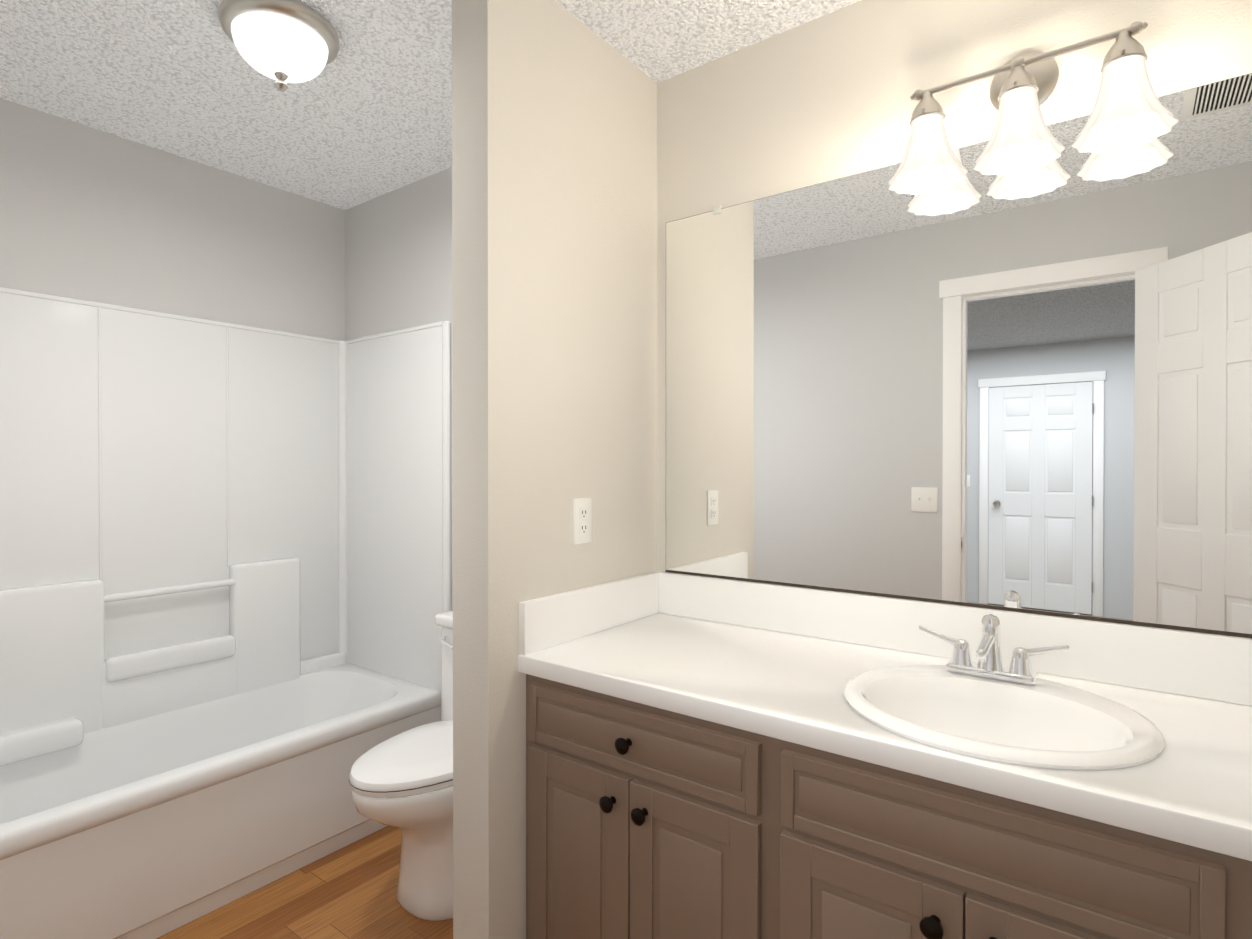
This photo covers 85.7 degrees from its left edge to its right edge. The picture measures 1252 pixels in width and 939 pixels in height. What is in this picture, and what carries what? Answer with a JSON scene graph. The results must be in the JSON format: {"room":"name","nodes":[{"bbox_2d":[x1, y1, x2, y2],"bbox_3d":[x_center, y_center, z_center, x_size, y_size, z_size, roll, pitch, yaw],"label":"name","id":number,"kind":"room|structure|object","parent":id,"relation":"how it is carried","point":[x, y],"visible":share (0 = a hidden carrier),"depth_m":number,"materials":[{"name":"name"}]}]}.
{"room":"bathroom","nodes":[
{"label":"bathroom","id":0,"kind":"room"},
{"bbox_2d":[0,98,344,340],"bbox_3d":[-1.855,0.074,2.282,0.120,2.440,1.880,0,0,37],"label":"wall","id":1,"kind":"structure","parent":0,"point":[87,213],"depth_m":2.42,"materials":[{"name":"grey paint"}]},
{"bbox_2d":[156,826,452,938],"bbox_3d":[-0.369,1.326,1.261,3.734,0.050,2.000,0,0,37],"label":"floor","id":2,"kind":"structure","parent":0,"point":[348,891],"depth_m":2.00,"materials":[{"name":"brown wood"}]},
{"bbox_2d":[0,287,452,938],"bbox_3d":[-1.400,0.368,2.171,0.742,1.854,1.516,0,0,37],"label":"tub","id":3,"kind":"object","parent":2,"relation":"on","point":[226,573],"visible":0.92,"depth_m":2.36,"materials":[{"name":"white plastic"}]},
{"bbox_2d":[348,611,452,920],"bbox_3d":[-0.549,0.893,2.086,0.412,0.805,0.628,0,0,37],"label":"toilet","id":4,"kind":"object","parent":2,"relation":"on","point":[403,782],"visible":0.27,"depth_m":1.94,"materials":[{"name":"white ceramic"}]},
{"bbox_2d":[518,667,1251,938],"bbox_3d":[0.646,0.885,1.226,1.822,0.834,0.595,0,0,37],"label":"bathroom vanity","id":5,"kind":"object","parent":2,"relation":"on","point":[708,757],"depth_m":1.16,"materials":[{"name":"brown paint"}]},
{"bbox_2d":[518,611,1251,850],"bbox_3d":[0.653,0.447,1.232,1.822,0.040,0.573,0,0,37],"label":"countertop","id":6,"kind":"structure","parent":5,"relation":"on","point":[752,676],"depth_m":1.23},
{"bbox_2d":[802,647,1177,806],"bbox_3d":[0.640,0.489,1.193,0.490,0.160,0.457,0,0,37],"label":"sink","id":7,"kind":"object","parent":6,"relation":"in","point":[1112,736],"depth_m":1.21,"materials":[{"name":"white ceramic"}]},
{"bbox_2d":[918,607,1069,682],"bbox_3d":[0.697,0.346,1.302,0.258,0.122,0.132,0,0,37],"label":"faucet","id":8,"kind":"object","parent":6,"relation":"on","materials":[{"name":"silver metal"}]},
{"bbox_2d":[0,0,860,209],"bbox_3d":[-0.369,-1.169,1.244,3.734,0.060,2.000,0,0,37],"label":"ceiling","id":9,"kind":"structure","parent":0,"point":[365,115],"depth_m":1.95,"materials":[{"name":"white paint"}]},
{"bbox_2d":[218,0,339,91],"bbox_3d":[-0.887,-1.058,1.736,0.278,0.168,0.278,0,0,37],"label":"light","id":10,"kind":"object","parent":9,"relation":"attached to","point":[282,43],"visible":1,"depth_m":1.67,"materials":[{"name":"white glass"}]},
{"bbox_2d":[452,0,656,938],"bbox_3d":[-0.153,0.078,1.777,0.120,2.440,0.660,0,0,37],"label":"wall","id":11,"kind":"structure","parent":0,"point":[554,258],"depth_m":1.57,"materials":[{"name":"white paint"}]},
{"bbox_2d":[573,498,591,544],"bbox_3d":[-0.110,0.131,1.726,0.008,0.116,0.070,0,0,37],"label":"electrical outlet plate","id":12,"kind":"object","parent":11,"relation":"attached to","point":[582,520],"visible":1,"depth_m":1.72,"materials":[{"name":"white plastic"}]},
{"bbox_2d":[519,571,657,654],"bbox_3d":[-0.075,0.363,1.762,0.020,0.119,0.549,0,0,37],"label":"backsplash","id":13,"kind":"structure","parent":11,"relation":"attached to","point":[547,621],"depth_m":1.71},
{"bbox_2d":[345,0,1251,637],"bbox_3d":[0.192,0.076,2.007,3.734,2.440,0.120,0,0,37],"label":"wall","id":14,"kind":"structure","parent":0,"point":[821,100],"depth_m":1.70,"materials":[{"name":"white paint"}]},
{"bbox_2d":[658,571,1251,706],"bbox_3d":[0.818,0.365,1.453,1.822,0.119,0.020,0,0,37],"label":"backsplash","id":15,"kind":"structure","parent":14,"relation":"attached to","point":[1179,662],"depth_m":1.49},
{"bbox_2d":[665,73,1251,637],"bbox_3d":[0.827,-0.212,1.449,1.770,1.032,0.010,0,0,37],"label":"mirror","id":16,"kind":"object","parent":14,"relation":"attached to","point":[1029,391],"visible":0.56,"depth_m":1.47,"materials":[{"name":"clear glass"}]},
{"bbox_2d":[888,21,1178,194],"bbox_3d":[0.796,-0.756,1.370,0.507,0.254,0.170,0,0,37],"label":"sconce","id":17,"kind":"object","parent":14,"relation":"attached to","point":[1129,110],"visible":1,"depth_m":1.34,"materials":[{"name":"white glass"}]}
]}

